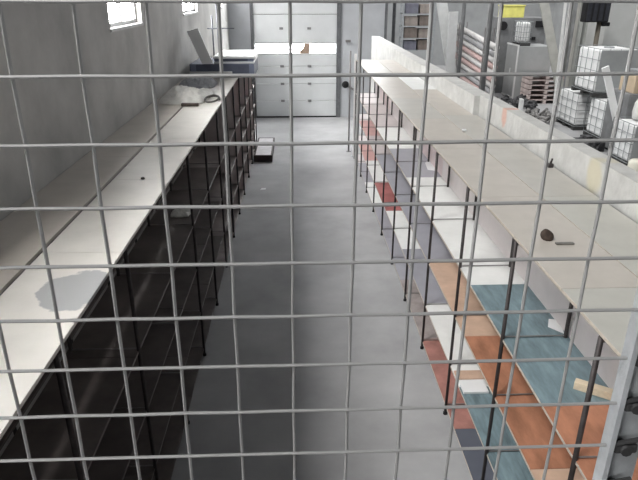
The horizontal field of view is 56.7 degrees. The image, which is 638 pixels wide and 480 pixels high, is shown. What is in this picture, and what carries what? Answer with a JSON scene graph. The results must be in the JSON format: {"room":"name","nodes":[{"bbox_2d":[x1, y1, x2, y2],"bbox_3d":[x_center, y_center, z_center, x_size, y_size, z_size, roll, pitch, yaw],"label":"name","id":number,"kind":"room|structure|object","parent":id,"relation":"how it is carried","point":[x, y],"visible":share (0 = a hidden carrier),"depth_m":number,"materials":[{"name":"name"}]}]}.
{"room":"warehouse","nodes":[
{"label":"warehouse","id":0,"kind":"room"},
{"bbox_2d":[0,3,229,456],"bbox_3d":[-2.153,-1.258,6.928,0.260,3.450,19.900,-1,23,-2],"label":"wall","id":1,"kind":"structure","parent":0,"point":[41,36],"depth_m":4.68,"materials":[{"name":"grey paint"}]},
{"bbox_2d":[107,3,143,31],"bbox_3d":[-2.072,-2.466,6.136,0.142,0.510,1.290,-1,23,-2],"label":"window","id":2,"kind":"structure","parent":1,"relation":"in","point":[122,16],"depth_m":6.21,"materials":[{"name":"glass"}]},
{"bbox_2d":[183,3,198,15],"bbox_3d":[-2.226,-4.059,9.927,0.142,0.510,1.520,-1,23,-2],"label":"window","id":3,"kind":"structure","parent":1,"relation":"in","point":[188,8],"depth_m":10.10,"materials":[{"name":"glass"}]},
{"bbox_2d":[227,3,384,116],"bbox_3d":[-0.458,-6.074,15.611,4.385,5.600,0.300,-1,23,-2],"label":"wall","id":4,"kind":"structure","parent":0,"point":[373,24],"depth_m":15.71,"materials":[{"name":"paint"}]},
{"bbox_2d":[249,3,341,117],"bbox_3d":[-0.614,-5.065,15.985,2.400,3.450,0.280,-1,23,-2],"label":"door","id":5,"kind":"structure","parent":4,"relation":"in","point":[316,27],"depth_m":15.93,"materials":[{"name":"paint"}]},
{"bbox_2d":[342,81,353,90],"bbox_3d":[0.820,-4.210,16.182,0.393,0.289,0.188,-1,23,-2],"label":"valve","id":6,"kind":"object","parent":4,"relation":"attached to","point":[345,84],"visible":0.97,"depth_m":16.09,"materials":[{"name":"metal"}]},
{"bbox_2d":[384,3,387,39],"bbox_3d":[1.768,-6.102,15.678,0.070,5.600,0.320,-1,23,-2],"label":"trim","id":7,"kind":"structure","parent":4,"relation":"attached to","point":[386,4],"depth_m":15.63,"materials":[{"name":"grey metal"}]},
{"bbox_2d":[171,65,622,479],"bbox_3d":[4.564,-2.527,14.591,14.200,0.150,33.500,-1,23,-2],"label":"floor","id":8,"kind":"structure","parent":0,"point":[322,174],"depth_m":5.89,"materials":[{"name":"concrete"}]},
{"bbox_2d":[0,54,215,450],"bbox_3d":[-1.826,-0.698,7.466,0.400,2.000,12.467,-1,23,-2],"label":"shelving rack","id":9,"kind":"object","parent":8,"relation":"on","point":[20,241],"visible":0.2,"depth_m":3.91,"materials":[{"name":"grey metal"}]},
{"bbox_2d":[159,85,213,104],"bbox_3d":[-1.690,-1.887,7.509,0.612,0.158,1.041,-1,23,-2],"label":"cloth","id":10,"kind":"object","parent":9,"relation":"on","point":[178,94],"visible":0.95,"depth_m":7.23,"materials":[{"name":"white fabric"}]},
{"bbox_2d":[179,78,217,88],"bbox_3d":[-1.758,-2.312,8.553,0.534,0.132,0.824,-1,23,-2],"label":"cloth","id":11,"kind":"object","parent":9,"relation":"on","point":[199,83],"visible":0.84,"depth_m":8.34,"materials":[{"name":"grey fabric"}]},
{"bbox_2d":[207,4,233,55],"bbox_3d":[-1.781,-3.711,10.634,0.520,1.099,0.300,-1,23,-2],"label":"metal stand","id":12,"kind":"object","parent":9,"relation":"on","point":[212,28],"visible":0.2,"depth_m":10.59,"materials":[{"name":"grey metal"}]},
{"bbox_2d":[0,78,256,479],"bbox_3d":[-1.405,-0.721,7.477,0.449,2.035,12.461,-1,23,-2],"label":"shelving rack","id":13,"kind":"object","parent":8,"relation":"on","point":[202,236],"depth_m":3.76,"materials":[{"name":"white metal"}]},
{"bbox_2d":[171,209,190,217],"bbox_3d":[-1.273,-0.270,5.481,0.189,0.042,0.244,-1,23,-2],"label":"rag","id":14,"kind":"object","parent":13,"relation":"on","point":[176,213],"visible":0.7,"depth_m":5.42,"materials":[{"name":"white fabric"}]},
{"bbox_2d":[204,94,219,102],"bbox_3d":[-1.328,-1.757,7.349,0.190,0.039,0.494,-1,23,-2],"label":"strap","id":15,"kind":"object","parent":13,"relation":"on","point":[212,95],"visible":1,"depth_m":7.35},
{"bbox_2d":[189,57,257,73],"bbox_3d":[-1.535,-2.851,9.736,1.005,0.209,1.140,-1,23,-2],"label":"case","id":16,"kind":"object","parent":13,"relation":"on","point":[196,67],"visible":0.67,"depth_m":9.22,"materials":[{"name":"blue plastic"}]},
{"bbox_2d":[187,28,211,63],"bbox_3d":[-1.838,-2.986,9.108,0.360,0.524,0.030,-1,23,-2],"label":"leaning board","id":17,"kind":"object","parent":16,"relation":"on","point":[195,36],"visible":1,"depth_m":9.09,"materials":[{"name":"grey wood"}]},
{"bbox_2d":[213,55,257,63],"bbox_3d":[-1.355,-2.982,9.742,0.630,0.025,1.080,-1,23,-2],"label":"board","id":18,"kind":"object","parent":16,"relation":"on","point":[257,55],"visible":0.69,"depth_m":9.25,"materials":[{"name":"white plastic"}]},
{"bbox_2d":[214,59,253,61],"bbox_3d":[-1.355,-3.015,9.728,0.610,0.046,1.040,-1,23,-2],"label":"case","id":19,"kind":"object","parent":18,"relation":"on","point":[215,60],"visible":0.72,"depth_m":9.26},
{"bbox_2d":[213,50,258,58],"bbox_3d":[-1.345,-3.062,9.731,0.650,0.036,1.100,-1,23,-2],"label":"board","id":20,"kind":"object","parent":19,"relation":"on","point":[227,54],"visible":0.8,"depth_m":9.47,"materials":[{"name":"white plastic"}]},
{"bbox_2d":[254,138,274,161],"bbox_3d":[-1.183,-1.990,12.940,0.375,0.139,1.610,-1,23,-2],"label":"open box","id":21,"kind":"object","parent":8,"relation":"on","point":[262,153],"visible":0.83,"depth_m":12.40,"materials":[{"name":"white cardboard"}]},
{"bbox_2d":[346,51,350,151],"bbox_3d":[0.653,-2.935,12.633,0.100,2.120,0.100,-1,23,-2],"label":"end post","id":22,"kind":"object","parent":8,"relation":"on","point":[348,150],"visible":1,"depth_m":12.63,"materials":[{"name":"metal"}]},
{"bbox_2d":[350,54,356,156],"bbox_3d":[0.739,-2.762,12.248,0.120,2.100,0.110,-1,23,-2],"label":"end post","id":23,"kind":"object","parent":8,"relation":"on","point":[355,55],"visible":0.74,"depth_m":12.23,"materials":[{"name":"grey metal"}]},
{"bbox_2d":[398,3,436,63],"bbox_3d":[3.447,-6.949,21.046,1.150,3.000,0.660,-1,23,-2],"label":"storage rack","id":24,"kind":"object","parent":8,"relation":"on","point":[403,13],"visible":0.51,"depth_m":20.65,"materials":[{"name":"grey metal"}]},
{"bbox_2d":[401,27,417,37],"bbox_3d":[3.188,-7.328,20.876,0.480,0.329,0.520,-1,23,-2],"label":"carton","id":25,"kind":"object","parent":24,"relation":"on","point":[408,32],"visible":0.83,"depth_m":20.66,"materials":[{"name":"brown cardboard"}]},
{"bbox_2d":[402,16,417,25],"bbox_3d":[3.188,-7.683,20.727,0.480,0.299,0.520,-1,23,-2],"label":"carton","id":26,"kind":"object","parent":24,"relation":"on","point":[408,20],"visible":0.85,"depth_m":20.51,"materials":[{"name":"brown cardboard"}]},
{"bbox_2d":[403,40,416,49],"bbox_3d":[3.188,-6.945,21.037,0.480,0.299,0.520,-1,23,-2],"label":"carton","id":27,"kind":"object","parent":24,"relation":"on","point":[407,44],"visible":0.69,"depth_m":20.81,"materials":[{"name":"grey cardboard"}]},
{"bbox_2d":[404,3,418,13],"bbox_3d":[3.188,-8.065,20.566,0.480,0.329,0.520,-1,23,-2],"label":"carton","id":28,"kind":"object","parent":24,"relation":"on","point":[410,8],"visible":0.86,"depth_m":20.34,"materials":[{"name":"cardboard"}]},
{"bbox_2d":[399,37,433,38],"bbox_3d":[3.447,-7.165,20.955,1.140,0.030,0.660,-1,23,-2],"label":"shelf","id":29,"kind":"object","parent":24,"relation":"attached to","point":[399,37],"depth_m":20.65,"materials":[{"name":"grey metal"}]},
{"bbox_2d":[400,25,434,26],"bbox_3d":[3.447,-7.534,20.800,1.140,0.030,0.660,-1,23,-2],"label":"shelf","id":30,"kind":"object","parent":24,"relation":"attached to","point":[400,25],"depth_m":20.50,"materials":[{"name":"grey metal"}]},
{"bbox_2d":[400,13,435,14],"bbox_3d":[3.447,-7.903,20.645,1.140,0.030,0.660,-1,23,-2],"label":"shelf","id":31,"kind":"object","parent":24,"relation":"attached to","point":[400,13],"depth_m":20.35,"materials":[{"name":"grey metal"}]},
{"bbox_2d":[417,28,427,37],"bbox_3d":[3.707,-7.322,20.900,0.480,0.299,0.520,-1,23,-2],"label":"carton","id":32,"kind":"object","parent":24,"relation":"on","point":[422,32],"visible":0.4,"depth_m":20.68,"materials":[{"name":"brown cardboard"}]},
{"bbox_2d":[417,15,428,25],"bbox_3d":[3.707,-7.704,20.739,0.480,0.329,0.520,-1,23,-2],"label":"carton","id":33,"kind":"object","parent":24,"relation":"on","point":[422,19],"visible":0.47,"depth_m":20.53,"materials":[{"name":"brown cardboard"}]},
{"bbox_2d":[416,39,431,49],"bbox_3d":[3.707,-6.967,21.049,0.480,0.329,0.520,-1,23,-2],"label":"carton","id":34,"kind":"object","parent":24,"relation":"on","point":[421,44],"visible":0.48,"depth_m":20.84,"materials":[{"name":"brown cardboard"}]},
{"bbox_2d":[418,4,429,13],"bbox_3d":[3.707,-8.059,20.590,0.480,0.299,0.520,-1,23,-2],"label":"carton","id":35,"kind":"object","parent":24,"relation":"on","point":[423,8],"visible":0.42,"depth_m":20.37,"materials":[{"name":"brown cardboard"}]},
{"bbox_2d":[436,3,456,72],"bbox_3d":[3.800,-5.568,17.353,1.040,3.315,0.060,-1,23,-2],"label":"beam","id":36,"kind":"structure","parent":8,"relation":"on","point":[442,8],"depth_m":17.03,"materials":[{"name":"grey metal"}]},
{"bbox_2d":[445,12,457,72],"bbox_3d":[3.855,-5.239,17.331,0.310,2.725,0.050,-1,23,-2],"label":"sheet","id":37,"kind":"object","parent":8,"relation":"on","point":[453,16],"visible":0.56,"depth_m":17.10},
{"bbox_2d":[456,3,465,77],"bbox_3d":[4.059,-6.468,16.550,0.220,5.599,0.220,-1,23,-2],"label":"steel column","id":38,"kind":"structure","parent":8,"relation":"on","point":[463,4],"depth_m":16.81,"materials":[{"name":"grey metal"}]},
{"bbox_2d":[456,22,497,97],"bbox_3d":[5.518,-6.435,20.857,0.804,2.200,3.938,0,23,0],"label":"tube rack","id":39,"kind":"object","parent":8,"relation":"on","point":[459,22],"visible":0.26,"depth_m":19.14,"materials":[{"name":"metal"}]},
{"bbox_2d":[460,77,486,92],"bbox_3d":[5.418,-5.629,21.192,0.184,0.317,5.810,0,23,0],"label":"tube","id":40,"kind":"object","parent":39,"relation":"on","point":[465,79],"visible":0.14,"depth_m":21.16,"materials":[{"name":"plastic"}]},
{"bbox_2d":[456,68,494,93],"bbox_3d":[5.418,-5.814,21.114,0.184,0.341,5.810,0,23,0],"label":"tube","id":41,"kind":"object","parent":40,"relation":"on","point":[473,79],"visible":0.3,"depth_m":20.23,"materials":[{"name":"white plastic"}]},
{"bbox_2d":[455,58,490,87],"bbox_3d":[5.418,-6.000,21.036,0.184,0.365,5.811,0,23,0],"label":"tube","id":42,"kind":"object","parent":41,"relation":"on","point":[463,66],"visible":0.36,"depth_m":20.86,"materials":[{"name":"white plastic"}]},
{"bbox_2d":[455,52,491,81],"bbox_3d":[5.418,-6.185,20.958,0.184,0.389,5.812,0,23,0],"label":"tube","id":43,"kind":"object","parent":42,"relation":"on","point":[465,61],"visible":0.46,"depth_m":20.66,"materials":[{"name":"plastic"}]},
{"bbox_2d":[456,47,492,71],"bbox_3d":[5.418,-6.370,20.880,0.184,0.413,5.813,0,23,0],"label":"tube","id":44,"kind":"object","parent":43,"relation":"on","point":[473,60],"visible":0.39,"depth_m":20.52,"materials":[{"name":"white plastic"}]},
{"bbox_2d":[456,41,497,69],"bbox_3d":[5.418,-6.556,20.802,0.184,0.437,5.813,0,23,0],"label":"tube","id":45,"kind":"object","parent":44,"relation":"on","point":[467,50],"visible":0.55,"depth_m":20.37,"materials":[{"name":"plastic"}]},
{"bbox_2d":[457,35,493,62],"bbox_3d":[5.418,-6.741,20.725,0.184,0.461,5.814,0,23,0],"label":"tube","id":46,"kind":"object","parent":45,"relation":"on","point":[466,43],"visible":0.5,"depth_m":20.27,"materials":[{"name":"white plastic"}]},
{"bbox_2d":[457,29,498,56],"bbox_3d":[5.418,-6.926,20.647,0.184,0.485,5.815,0,23,0],"label":"tube","id":47,"kind":"object","parent":46,"relation":"on","point":[468,38],"visible":0.52,"depth_m":20.21,"materials":[{"name":"white plastic"}]},
{"bbox_2d":[457,24,499,49],"bbox_3d":[5.418,-7.111,20.569,0.184,0.509,5.816,0,23,0],"label":"tube","id":48,"kind":"object","parent":47,"relation":"on","point":[470,33],"visible":0.57,"depth_m":20.10,"materials":[{"name":"white plastic"}]},
{"bbox_2d":[480,3,493,91],"bbox_3d":[3.289,-4.286,11.358,0.200,5.599,0.200,-1,23,-2],"label":"steel column","id":49,"kind":"structure","parent":8,"relation":"on","point":[491,5],"depth_m":11.51,"materials":[{"name":"grey metal"}]},
{"bbox_2d":[354,60,637,479],"bbox_3d":[1.147,-0.506,6.998,0.417,2.010,11.200,-1,23,-2],"label":"shelving rack","id":50,"kind":"object","parent":8,"relation":"on","point":[388,173],"depth_m":4.14,"materials":[{"name":"brown metal"}]},
{"bbox_2d":[425,161,434,170],"bbox_3d":[1.298,-0.880,6.983,0.100,0.004,0.450,-1,23,-2],"label":"paper scrap","id":51,"kind":"object","parent":50,"relation":"on","point":[429,165],"visible":1,"depth_m":6.94,"materials":[{"name":"white paper"}]},
{"bbox_2d":[454,370,483,379],"bbox_3d":[1.170,1.052,4.612,0.215,0.013,0.105,-1,23,-2],"label":"wood offcut","id":52,"kind":"object","parent":50,"relation":"on","point":[464,374],"visible":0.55,"depth_m":4.61,"materials":[{"name":"beige wood"}]},
{"bbox_2d":[459,379,488,393],"bbox_3d":[1.168,1.109,4.470,0.190,0.019,0.150,-1,23,-2],"label":"white offcut","id":53,"kind":"object","parent":50,"relation":"on","point":[478,386],"visible":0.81,"depth_m":4.46,"materials":[{"name":"plastic"}]},
{"bbox_2d":[540,229,553,240],"bbox_3d":[1.247,-0.032,3.223,0.066,0.059,0.065,-7,24,-16],"label":"lump","id":54,"kind":"object","parent":50,"relation":"on","point":[547,235],"visible":1,"depth_m":3.20,"materials":[{"name":"brown stone"}]},
{"bbox_2d":[548,319,563,333],"bbox_3d":[1.443,0.529,3.630,0.078,0.005,0.170,-1,23,-2],"label":"paper scrap","id":55,"kind":"object","parent":50,"relation":"on","point":[552,323],"visible":1,"depth_m":3.63,"materials":[{"name":"white paper"}]},
{"bbox_2d":[573,378,612,399],"bbox_3d":[1.403,0.762,3.025,0.180,0.044,0.045,14,26,29],"label":"wood block","id":56,"kind":"object","parent":50,"relation":"on","point":[601,391],"visible":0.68,"depth_m":3.00,"materials":[{"name":"brown wood"}]},
{"bbox_2d":[378,60,637,277],"bbox_3d":[1.546,-0.541,7.000,0.369,2.072,11.200,-1,23,-2],"label":"shelving rack","id":57,"kind":"object","parent":8,"relation":"on","point":[617,234],"depth_m":4.22,"materials":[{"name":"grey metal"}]},
{"bbox_2d":[490,16,544,92],"bbox_3d":[6.781,-6.472,20.622,1.640,2.450,1.300,-1,23,-2],"label":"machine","id":58,"kind":"object","parent":8,"relation":"on","point":[538,34],"visible":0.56,"depth_m":19.89,"materials":[{"name":"grey metal"}]},
{"bbox_2d":[498,5,525,17],"bbox_3d":[6.460,-7.689,19.852,0.740,0.389,0.590,-1,23,-2],"label":"bin","id":59,"kind":"object","parent":58,"relation":"on","point":[509,11],"visible":0.77,"depth_m":19.60,"materials":[{"name":"plastic"}]},
{"bbox_2d":[501,94,539,112],"bbox_3d":[6.101,-4.169,17.907,0.841,0.306,1.889,-1,23,-2],"label":"heap","id":60,"kind":"object","parent":8,"relation":"on","point":[531,104],"visible":0.71,"depth_m":17.66,"materials":[{"name":"metal"}]},
{"bbox_2d":[518,98,523,110],"bbox_3d":[5.434,-3.506,15.952,0.060,0.600,0.200,-1,23,-2],"label":"sheet","id":61,"kind":"object","parent":8,"relation":"on","point":[521,101],"visible":0.5,"depth_m":15.85,"materials":[{"name":"white paper"}]},
{"bbox_2d":[501,42,549,98],"bbox_3d":[6.794,-5.551,19.400,1.125,1.700,1.065,-1,23,-2],"label":"tall cabinet","id":62,"kind":"object","parent":8,"relation":"on","point":[534,57],"visible":0.56,"depth_m":18.88,"materials":[{"name":"grey metal"}]},
{"bbox_2d":[512,21,533,45],"bbox_3d":[6.481,-6.590,18.822,0.356,0.732,0.715,-1,23,-2],"label":"tank","id":63,"kind":"object","parent":62,"relation":"on","point":[522,31],"visible":0.98,"depth_m":18.60,"materials":[{"name":"white plastic"}]},
{"bbox_2d":[525,108,555,123],"bbox_3d":[5.912,-3.337,15.870,0.700,0.351,1.337,-1,23,-2],"label":"heap","id":64,"kind":"object","parent":8,"relation":"on","point":[544,116],"visible":0.51,"depth_m":15.74,"materials":[{"name":"grey metal"}]},
{"bbox_2d":[528,96,553,103],"bbox_3d":[7.052,-4.465,18.844,1.120,0.125,0.650,-1,23,-2],"label":"pallet","id":65,"kind":"object","parent":8,"relation":"on","point":[536,98],"visible":0.33,"depth_m":18.73,"materials":[{"name":"wood"}]},
{"bbox_2d":[520,92,553,98],"bbox_3d":[7.052,-4.603,18.786,1.120,0.125,0.650,-1,23,-2],"label":"pallet","id":66,"kind":"object","parent":65,"relation":"on","point":[541,95],"visible":0.63,"depth_m":18.52,"materials":[{"name":"wood"}]},
{"bbox_2d":[520,87,554,93],"bbox_3d":[7.052,-4.741,18.728,1.120,0.125,0.650,-1,23,-2],"label":"pallet","id":67,"kind":"object","parent":66,"relation":"on","point":[539,89],"visible":0.69,"depth_m":18.48,"materials":[{"name":"wood"}]},
{"bbox_2d":[521,82,554,88],"bbox_3d":[7.052,-4.880,18.669,1.120,0.125,0.650,-1,23,-2],"label":"pallet","id":68,"kind":"object","parent":67,"relation":"on","point":[539,84],"visible":0.67,"depth_m":18.45,"materials":[{"name":"wood"}]},
{"bbox_2d":[522,77,563,83],"bbox_3d":[7.052,-5.018,18.611,1.120,0.125,0.650,-1,23,-2],"label":"pallet","id":69,"kind":"object","parent":68,"relation":"on","point":[539,79],"visible":0.7,"depth_m":18.40,"materials":[{"name":"brown wood"}]},
{"bbox_2d":[522,76,563,78],"bbox_3d":[7.052,-5.156,18.553,1.120,0.125,0.650,-1,23,-2],"label":"pallet","id":70,"kind":"object","parent":69,"relation":"on","point":[527,77],"visible":0.15,"depth_m":18.32,"materials":[{"name":"brown wood"}]},
{"bbox_2d":[539,3,563,105],"bbox_3d":[6.807,-5.544,17.213,1.336,3.378,0.116,5,23,13],"label":"plank","id":71,"kind":"object","parent":8,"relation":"on","point":[544,7],"visible":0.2,"depth_m":17.08,"materials":[{"name":"beige wood"}]},
{"bbox_2d":[552,3,566,108],"bbox_3d":[6.781,-5.211,16.647,0.077,3.203,0.268,-6,24,-15],"label":"plank","id":72,"kind":"object","parent":8,"relation":"on","point":[565,4],"visible":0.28,"depth_m":16.53,"materials":[{"name":"grey wood"}]},
{"bbox_2d":[563,3,577,87],"bbox_3d":[7.125,-5.275,16.797,0.125,3.205,0.370,3,23,7],"label":"plank","id":73,"kind":"object","parent":8,"relation":"on","point":[575,4],"visible":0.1,"depth_m":16.62,"materials":[{"name":"grey wood"}]},
{"bbox_2d":[565,3,580,87],"bbox_3d":[7.034,-5.091,16.490,0.085,3.104,0.289,10,25,22],"label":"plank","id":74,"kind":"object","parent":8,"relation":"on","point":[579,4],"visible":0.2,"depth_m":16.35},
{"bbox_2d":[555,87,592,129],"bbox_3d":[6.900,-3.442,15.397,0.966,0.912,1.215,-1,23,-2],"label":"tank","id":75,"kind":"object","parent":8,"relation":"on","point":[572,108],"visible":0.41,"depth_m":15.03,"materials":[{"name":"white plastic"}]},
{"bbox_2d":[563,3,587,87],"bbox_3d":[8.318,-5.979,18.351,1.260,3.298,0.120,-1,23,-2],"label":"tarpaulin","id":76,"kind":"object","parent":8,"relation":"on","point":[582,26],"visible":0.09,"depth_m":18.29,"materials":[{"name":"grey plastic"}]},
{"bbox_2d":[573,134,605,151],"bbox_3d":[5.968,-2.169,13.125,0.588,0.324,0.823,-1,23,-2],"label":"heap","id":77,"kind":"object","parent":8,"relation":"on","point":[600,146],"visible":0.38,"depth_m":12.95,"materials":[{"name":"metal"}]},
{"bbox_2d":[580,3,610,45],"bbox_3d":[7.169,-4.739,15.764,0.710,3.020,0.420,-1,23,-2],"label":"stand","id":78,"kind":"object","parent":8,"relation":"on","point":[599,13],"visible":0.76,"depth_m":15.13,"materials":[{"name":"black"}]},
{"bbox_2d":[583,96,607,138],"bbox_3d":[7.010,-2.838,13.924,0.966,0.942,1.125,-1,23,-2],"label":"tank","id":79,"kind":"object","parent":8,"relation":"on","point":[596,114],"visible":0.36,"depth_m":14.02,"materials":[{"name":"white plastic"}]},
{"bbox_2d":[571,45,637,96],"bbox_3d":[6.933,-4.114,14.313,1.016,1.092,1.175,-1,23,-2],"label":"tank","id":80,"kind":"object","parent":79,"relation":"on","point":[591,58],"visible":0.76,"depth_m":13.89,"materials":[{"name":"white plastic"}]},
{"bbox_2d":[601,66,619,123],"bbox_3d":[6.125,-2.636,12.231,0.885,1.879,0.050,-1,23,-2],"label":"plank","id":81,"kind":"object","parent":8,"relation":"on","point":[608,82],"visible":0.51,"depth_m":12.05,"materials":[{"name":"white wood"}]},
{"bbox_2d":[584,3,637,49],"bbox_3d":[8.816,-5.317,16.649,2.280,3.400,1.065,-1,23,-2],"label":"tall cabinet","id":82,"kind":"object","parent":8,"relation":"on","point":[622,16],"visible":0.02,"depth_m":15.92,"materials":[{"name":"grey metal"}]},
{"bbox_2d":[600,88,637,149],"bbox_3d":[6.906,-2.569,12.822,1.040,1.300,0.903,-1,23,-2],"label":"cabinet","id":83,"kind":"object","parent":8,"relation":"on","point":[629,100],"visible":0.31,"depth_m":12.64,"materials":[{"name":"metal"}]},
{"bbox_2d":[619,76,637,93],"bbox_3d":[6.808,-3.316,12.451,0.640,0.362,0.600,-1,23,-2],"label":"carton","id":84,"kind":"object","parent":83,"relation":"on","point":[632,83],"visible":0.59,"depth_m":12.28,"materials":[{"name":"beige cardboard"}]},
{"bbox_2d":[630,68,637,71],"bbox_3d":[6.878,-3.525,12.366,0.700,0.088,0.500,-1,23,-2],"label":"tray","id":85,"kind":"object","parent":84,"relation":"on","point":[631,69],"visible":0.3,"depth_m":12.32,"materials":[{"name":"white plastic"}]},
{"bbox_2d":[607,117,637,165],"bbox_3d":[6.587,-1.997,12.013,0.966,0.872,0.825,-1,23,-2],"label":"tank","id":86,"kind":"object","parent":8,"relation":"on","point":[622,152],"visible":0.82,"depth_m":11.86,"materials":[{"name":"white plastic"}]},
{"bbox_2d":[632,99,637,119],"bbox_3d":[6.538,-2.728,11.819,0.440,0.600,0.433,-1,23,-2],"label":"sack","id":87,"kind":"object","parent":86,"relation":"on","point":[635,108],"visible":1,"depth_m":11.84,"materials":[{"name":"white plastic"}]},
{"bbox_2d":[627,158,637,170],"bbox_3d":[6.140,-1.426,11.427,0.320,0.270,0.315,-1,23,-2],"label":"canister","id":88,"kind":"object","parent":8,"relation":"on","point":[632,163],"visible":0.68,"depth_m":11.33,"materials":[{"name":"white plastic"}]},
{"bbox_2d":[370,36,488,114],"bbox_3d":[1.623,-2.385,11.221,0.195,2.200,9.400,-1,23,-2],"label":"wall","id":89,"kind":"structure","parent":0,"point":[466,95],"depth_m":8.53,"materials":[{"name":"white concrete"}]},
{"bbox_2d":[387,3,554,64],"bbox_3d":[6.058,-10.957,27.228,10.100,5.600,0.200,-1,23,-2],"label":"wall","id":90,"kind":"structure","parent":0,"point":[476,15],"depth_m":27.44,"materials":[{"name":"grey paint"}]},
{"bbox_2d":[391,3,395,43],"bbox_3d":[2.026,-6.184,15.871,0.080,5.600,0.080,-1,23,-2],"label":"trim","id":91,"kind":"structure","parent":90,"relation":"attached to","point":[394,4],"depth_m":15.97,"materials":[{"name":"black metal"}]},
{"bbox_2d":[478,95,637,223],"bbox_3d":[1.941,0.575,4.174,0.130,2.205,5.900,-1,23,-2],"label":"wall","id":92,"kind":"structure","parent":0,"point":[582,163],"depth_m":4.35,"materials":[{"name":"white concrete"}]},
{"bbox_2d":[550,3,568,65],"bbox_3d":[11.597,-4.891,12.797,0.200,5.600,31.500,-1,23,-2],"label":"wall","id":93,"kind":"structure","parent":0,"point":[558,9],"depth_m":26.99,"materials":[{"name":"grey concrete"}]},
{"bbox_3d":[5.194,1.348,-2.045,14.200,5.600,0.200,-1,23,-2],"label":"wall","id":94,"kind":"structure","parent":0,"visible":0},
{"bbox_3d":[0.157,1.940,-0.253,3.760,0.120,3.020,-1,23,-2],"label":"trim","id":95,"kind":"structure","parent":94,"relation":"attached to","visible":0},
{"bbox_2d":[0,0,637,479],"bbox_3d":[-0.691,0.466,0.647,2.070,1.900,0.090,-1,23,-2],"label":"wire mesh fence","id":96,"kind":"object","parent":95,"relation":"on","point":[617,456],"visible":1,"depth_m":0.48,"materials":[{"name":"metal"}]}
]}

